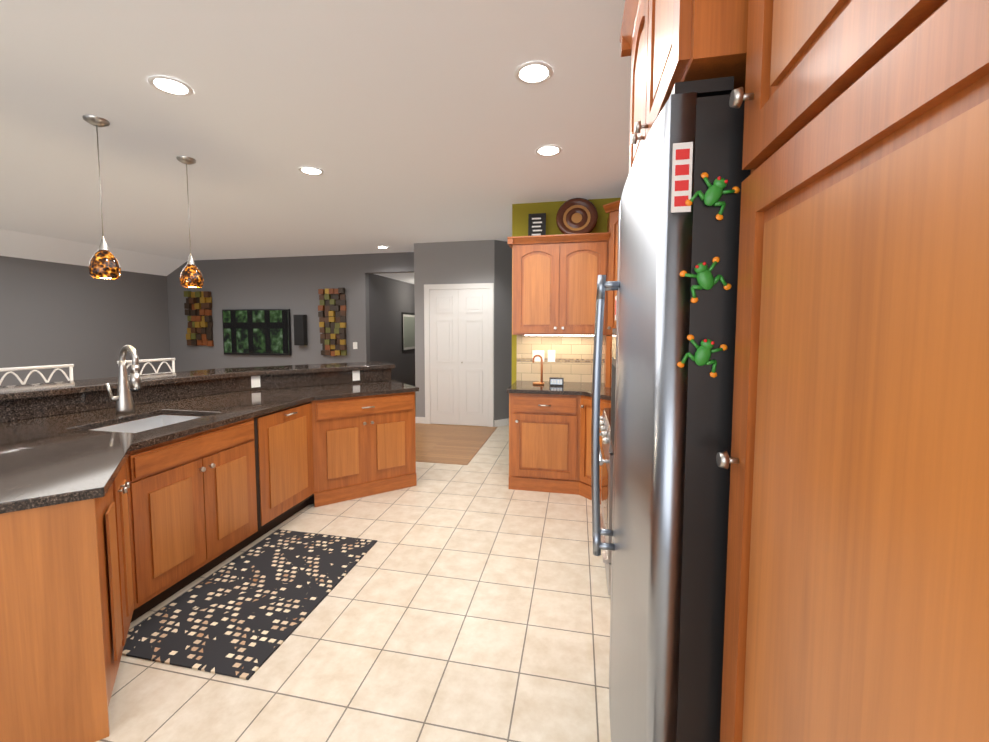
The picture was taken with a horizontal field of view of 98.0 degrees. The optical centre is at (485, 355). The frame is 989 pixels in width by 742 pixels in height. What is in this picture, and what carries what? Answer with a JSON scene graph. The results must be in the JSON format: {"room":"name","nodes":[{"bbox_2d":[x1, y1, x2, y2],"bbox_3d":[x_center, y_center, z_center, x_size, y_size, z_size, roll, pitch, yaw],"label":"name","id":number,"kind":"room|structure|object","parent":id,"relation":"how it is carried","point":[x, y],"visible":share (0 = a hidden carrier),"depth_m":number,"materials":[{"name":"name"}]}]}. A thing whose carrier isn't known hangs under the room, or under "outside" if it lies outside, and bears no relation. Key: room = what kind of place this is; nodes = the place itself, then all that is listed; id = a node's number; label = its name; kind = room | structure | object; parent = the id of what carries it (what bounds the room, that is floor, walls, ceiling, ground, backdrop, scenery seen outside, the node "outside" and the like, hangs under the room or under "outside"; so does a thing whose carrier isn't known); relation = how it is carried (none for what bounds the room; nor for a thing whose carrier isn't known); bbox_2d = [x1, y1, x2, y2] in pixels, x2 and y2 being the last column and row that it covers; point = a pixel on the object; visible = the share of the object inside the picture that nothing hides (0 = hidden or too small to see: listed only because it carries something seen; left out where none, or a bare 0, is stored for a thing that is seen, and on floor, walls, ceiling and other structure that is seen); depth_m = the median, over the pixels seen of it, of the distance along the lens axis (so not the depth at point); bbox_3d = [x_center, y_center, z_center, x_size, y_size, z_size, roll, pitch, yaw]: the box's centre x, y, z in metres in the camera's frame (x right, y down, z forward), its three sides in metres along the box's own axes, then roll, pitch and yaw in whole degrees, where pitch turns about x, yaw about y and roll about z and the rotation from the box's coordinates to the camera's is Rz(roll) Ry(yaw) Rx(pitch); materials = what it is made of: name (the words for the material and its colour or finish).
{"room":"kitchen","nodes":[
{"label":"kitchen","id":0,"kind":"room"},
{"bbox_2d":[0,256,170,385],"bbox_3d":[-7.112,-0.146,3.925,0.150,2.720,9.400,1,4,12],"label":"wall","id":1,"kind":"structure","parent":0,"point":[84,322],"depth_m":6.75,"materials":[{"name":"grey paint"}]},
{"bbox_2d":[167,252,413,371],"bbox_3d":[-3.564,-0.407,7.830,5.450,2.720,0.140,1,4,12],"label":"wall","id":2,"kind":"structure","parent":0,"point":[294,284],"depth_m":7.73,"materials":[{"name":"grey paint"}]},
{"bbox_2d":[184,291,213,345],"bbox_3d":[-5.383,-0.693,8.082,0.554,1.034,0.086,1,4,12],"label":"art","id":3,"kind":"object","parent":2,"relation":"attached to","point":[198,307],"visible":0.98,"depth_m":8.06,"materials":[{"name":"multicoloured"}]},
{"bbox_2d":[222,309,291,354],"bbox_3d":[-4.184,-0.427,7.859,1.395,0.830,0.052,1,4,12],"label":"tv","id":4,"kind":"object","parent":2,"relation":"attached to","point":[256,331],"visible":1,"depth_m":7.83,"materials":[{"name":"black plastic"}]},
{"bbox_2d":[293,315,307,345],"bbox_3d":[-3.278,-0.452,7.631,0.190,0.543,0.115,1,4,12],"label":"speaker","id":5,"kind":"object","parent":2,"relation":"attached to","point":[300,330],"visible":1,"depth_m":7.58,"materials":[{"name":"black"}]},
{"bbox_2d":[318,288,346,355],"bbox_3d":[-2.666,-0.581,7.507,0.510,1.183,0.084,1,4,12],"label":"art","id":6,"kind":"object","parent":2,"relation":"attached to","point":[332,315],"visible":1,"depth_m":7.50,"materials":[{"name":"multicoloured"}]},
{"bbox_2d":[0,0,630,283],"bbox_3d":[-2.448,-1.429,4.683,8.920,0.460,13.000,1,4,12],"label":"ceiling","id":7,"kind":"structure","parent":0,"point":[404,125],"depth_m":2.64,"materials":[{"name":"white paint"}]},
{"bbox_2d":[82,115,120,279],"bbox_3d":[-2.343,-0.946,2.622,0.152,0.950,0.152,1,4,12],"label":"pendant light","id":8,"kind":"object","parent":7,"relation":"hanging from","point":[103,263],"visible":1,"depth_m":2.60,"materials":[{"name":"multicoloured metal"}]},
{"bbox_2d":[148,76,192,96],"bbox_3d":[-1.625,-1.388,2.223,0.188,0.010,0.188,0,4,3],"label":"recessed light","id":9,"kind":"object","parent":7,"relation":"in","point":[167,85],"depth_m":2.22,"materials":[{"name":"white paint"}]},
{"bbox_2d":[176,156,203,287],"bbox_3d":[-2.223,-0.987,3.229,0.152,0.950,0.152,1,4,12],"label":"pendant light","id":10,"kind":"object","parent":7,"relation":"hanging from","point":[191,276],"visible":1,"depth_m":3.21,"materials":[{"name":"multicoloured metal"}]},
{"bbox_2d":[299,166,323,175],"bbox_3d":[-1.386,-1.469,3.427,0.188,0.010,0.188,-2,5,-33],"label":"recessed light","id":11,"kind":"object","parent":7,"relation":"in","point":[307,170],"depth_m":3.42,"materials":[{"name":"white paint"}]},
{"bbox_2d":[515,62,552,84],"bbox_3d":[0.238,-1.381,2.111,0.188,0.010,0.188,-1,4,-15],"label":"recessed light","id":12,"kind":"object","parent":7,"relation":"in","point":[533,73],"depth_m":2.11,"materials":[{"name":"white paint"}]},
{"bbox_2d":[535,145,561,156],"bbox_3d":[0.447,-1.443,3.036,0.188,0.010,0.188,-2,5,-33],"label":"recessed light","id":13,"kind":"object","parent":7,"relation":"in","point":[548,150],"depth_m":3.03,"materials":[{"name":"white paint"}]},
{"bbox_2d":[96,425,610,741],"bbox_3d":[-2.402,1.171,5.359,9.300,0.100,14.000,1,4,12],"label":"floor","id":14,"kind":"structure","parent":0,"point":[470,601],"depth_m":2.01,"materials":[{"name":"tile"}]},
{"bbox_2d":[0,364,73,384],"bbox_3d":[-3.243,0.676,3.204,0.446,1.178,0.450,2,4,29],"label":"stool","id":15,"kind":"object","parent":14,"relation":"on","point":[70,366],"visible":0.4,"depth_m":3.29,"materials":[{"name":"white paint"}]},
{"bbox_2d":[117,358,175,375],"bbox_3d":[-2.930,0.629,3.902,0.446,1.178,0.450,2,4,29],"label":"stool","id":16,"kind":"object","parent":14,"relation":"on","point":[161,359],"visible":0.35,"depth_m":4.01,"materials":[{"name":"white paint"}]},
{"bbox_2d":[0,369,416,741],"bbox_3d":[-2.053,0.770,2.747,2.250,1.050,4.099,1,4,12],"label":"kitchen island","id":17,"kind":"object","parent":14,"relation":"on","point":[68,606],"depth_m":2.11,"materials":[{"name":"brown wood"}]},
{"bbox_2d":[0,361,394,452],"bbox_3d":[-2.258,0.187,3.287,2.119,0.040,3.478,1,4,12],"label":"backsplash","id":18,"kind":"structure","parent":17,"relation":"on","point":[38,413],"depth_m":2.88,"materials":[{"name":"brown stone"}]},
{"bbox_2d":[105,345,140,414],"bbox_3d":[-2.275,0.153,2.741,0.227,0.442,0.137,1,4,12],"label":"faucet","id":19,"kind":"object","parent":18,"relation":"on","point":[124,399],"depth_m":2.75,"materials":[{"name":"silver metal"}]},
{"bbox_2d":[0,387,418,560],"bbox_3d":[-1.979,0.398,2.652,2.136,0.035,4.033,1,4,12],"label":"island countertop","id":20,"kind":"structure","parent":17,"relation":"on","point":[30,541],"depth_m":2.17,"materials":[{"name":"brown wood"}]},
{"bbox_2d":[122,529,376,679],"bbox_3d":[-1.246,1.310,2.461,0.775,0.008,1.190,1,4,12],"label":"rug","id":21,"kind":"object","parent":14,"relation":"on","point":[244,615],"visible":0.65,"depth_m":2.26,"materials":[{"name":"black fabric"}]},
{"bbox_2d":[509,407,578,494],"bbox_3d":[0.603,0.762,4.098,0.675,0.885,0.678,1,4,12],"label":"base cabinet","id":22,"kind":"object","parent":14,"relation":"on","point":[550,439],"depth_m":3.82,"materials":[{"name":"brown wood"}]},
{"bbox_2d":[507,379,610,410],"bbox_3d":[0.932,0.330,3.662,1.525,0.035,1.334,1,4,12],"label":"countertop","id":23,"kind":"structure","parent":22,"relation":"on","point":[522,393],"depth_m":3.79,"materials":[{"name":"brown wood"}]},
{"bbox_2d":[532,354,543,384],"bbox_3d":[0.513,0.133,4.152,0.115,0.288,0.110,1,4,12],"label":"stand","id":24,"kind":"object","parent":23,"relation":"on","point":[541,382],"visible":1,"depth_m":4.14,"materials":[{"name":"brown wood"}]},
{"bbox_2d":[549,377,563,385],"bbox_3d":[0.674,0.247,4.066,0.130,0.073,0.054,1,4,12],"label":"digital clock","id":25,"kind":"object","parent":23,"relation":"on","point":[555,381],"visible":1,"depth_m":4.04,"materials":[{"name":"black plastic"}]},
{"bbox_2d":[603,335,611,390],"bbox_3d":[1.428,0.060,3.881,0.654,0.472,0.642,1,4,12],"label":"base cabinet","id":26,"kind":"object","parent":23,"relation":"on","point":[607,339],"depth_m":3.93,"materials":[{"name":"brown wood"}]},
{"bbox_2d":[579,411,602,503],"bbox_3d":[1.298,0.778,3.849,0.876,0.885,0.874,1,4,12],"label":"base cabinet","id":27,"kind":"object","parent":14,"relation":"on","point":[585,417],"depth_m":3.70,"materials":[{"name":"brown wood"}]},
{"bbox_2d":[599,408,613,594],"bbox_3d":[1.060,0.832,2.579,0.778,0.947,0.760,1,4,12],"label":"range","id":28,"kind":"object","parent":14,"relation":"on","point":[606,457],"visible":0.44,"depth_m":2.44,"materials":[{"name":"silver metal"}]},
{"bbox_2d":[591,76,750,741],"bbox_3d":[0.741,0.441,1.229,0.849,1.907,1.007,1,4,12],"label":"fridge","id":29,"kind":"object","parent":14,"relation":"on","point":[675,285],"visible":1,"depth_m":0.81,"materials":[{"name":"silver metal"}]},
{"bbox_2d":[716,0,988,741],"bbox_3d":[0.655,0.245,0.351,0.685,2.415,0.720,1,4,12],"label":"pantry","id":30,"kind":"object","parent":14,"relation":"on","point":[857,593],"visible":1,"depth_m":0.41,"materials":[{"name":"brown wood"}]},
{"bbox_2d":[369,274,414,385],"bbox_3d":[-1.720,-0.358,9.344,0.123,2.420,3.580,1,4,12],"label":"wall","id":31,"kind":"structure","parent":0,"point":[391,300],"depth_m":8.42,"materials":[{"name":"grey paint"}]},
{"bbox_2d":[402,312,414,351],"bbox_3d":[-1.638,-0.514,9.362,0.020,0.830,0.850,1,4,12],"label":"framed picture","id":32,"kind":"object","parent":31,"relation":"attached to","point":[408,331],"visible":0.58,"depth_m":9.27,"materials":[{"name":"black"}]},
{"bbox_2d":[414,243,421,416],"bbox_3d":[-0.548,-0.461,8.645,0.115,2.720,4.400,1,4,12],"label":"wall","id":33,"kind":"structure","parent":0,"point":[417,246],"depth_m":6.49,"materials":[{"name":"grey paint"}]},
{"bbox_2d":[415,393,496,464],"bbox_3d":[-2.795,0.919,8.358,6.670,0.004,6.280,1,4,12],"label":"hardwood floor","id":34,"kind":"structure","parent":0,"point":[451,444],"depth_m":5.53,"materials":[{"name":"brown wood"}]},
{"bbox_2d":[422,240,493,416],"bbox_3d":[-0.395,-0.313,6.428,1.105,2.720,0.120,1,4,12],"label":"wall","id":35,"kind":"structure","parent":0,"point":[463,262],"depth_m":6.31,"materials":[{"name":"grey paint"}]},
{"bbox_2d":[424,283,493,426],"bbox_3d":[-0.398,-0.001,6.369,1.056,2.105,0.035,1,4,12],"label":"door","id":36,"kind":"structure","parent":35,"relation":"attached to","point":[459,348],"depth_m":6.37,"materials":[{"name":"white paint"}]},
{"bbox_2d":[494,240,511,419],"bbox_3d":[0.897,-0.340,6.819,1.900,2.720,0.120,-2,5,-33],"label":"wall","id":37,"kind":"structure","parent":0,"point":[502,317],"depth_m":6.33,"materials":[{"name":"grey paint"}]},
{"bbox_2d":[494,418,508,426],"bbox_3d":[0.934,0.971,6.850,1.353,0.100,1.353,1,4,12],"label":"baseboard","id":38,"kind":"structure","parent":37,"relation":"attached to","point":[501,422],"depth_m":6.40,"materials":[{"name":"white paint"}]},
{"bbox_2d":[512,198,620,383],"bbox_3d":[1.062,-0.200,4.355,1.584,2.770,0.130,1,4,12],"label":"wall","id":39,"kind":"structure","parent":0,"point":[521,212],"depth_m":4.31,"materials":[{"name":"yellow paint"}]},
{"bbox_2d":[511,234,566,335],"bbox_3d":[0.537,-0.662,4.188,0.509,0.914,0.344,1,4,12],"label":"upper cabinet","id":40,"kind":"object","parent":39,"relation":"attached to","point":[539,263],"depth_m":4.02,"materials":[{"name":"brown wood"}]},
{"bbox_2d":[528,213,545,235],"bbox_3d":[0.506,-1.257,4.208,0.170,0.269,0.050,1,4,12],"label":"chalkboard sign","id":41,"kind":"object","parent":40,"relation":"on","point":[536,224],"visible":0.9,"depth_m":4.20,"materials":[{"name":"black"}]},
{"bbox_2d":[567,232,606,335],"bbox_3d":[0.907,-0.657,4.109,0.499,0.914,0.344,1,4,12],"label":"upper cabinet","id":42,"kind":"object","parent":39,"relation":"attached to","point":[586,252],"depth_m":3.94,"materials":[{"name":"brown wood"}]},
{"bbox_2d":[556,198,597,233],"bbox_3d":[0.877,-1.321,4.122,0.392,0.390,0.103,1,4,12],"label":"plate","id":43,"kind":"object","parent":42,"relation":"on","point":[576,215],"visible":0.98,"depth_m":4.12,"materials":[{"name":"brown wood"}]},
{"bbox_2d":[607,200,619,334],"bbox_3d":[1.435,-0.764,3.835,0.645,1.164,0.644,1,4,12],"label":"upper cabinet","id":44,"kind":"object","parent":39,"relation":"attached to","point":[612,208],"depth_m":3.84,"materials":[{"name":"brown wood"}]},
{"bbox_2d":[619,0,638,205],"bbox_3d":[0.828,-0.828,1.234,0.746,0.569,0.526,1,4,12],"label":"upper cabinet","id":45,"kind":"object","parent":0,"relation":"attached to","point":[631,41],"depth_m":1.42,"materials":[{"name":"brown wood"}]},
{"bbox_2d":[635,0,748,158],"bbox_3d":[0.751,-0.804,0.874,0.746,0.569,0.465,1,4,12],"label":"upper cabinet","id":46,"kind":"object","parent":0,"relation":"attached to","point":[666,45],"depth_m":0.78,"materials":[{"name":"brown wood"}]}
]}

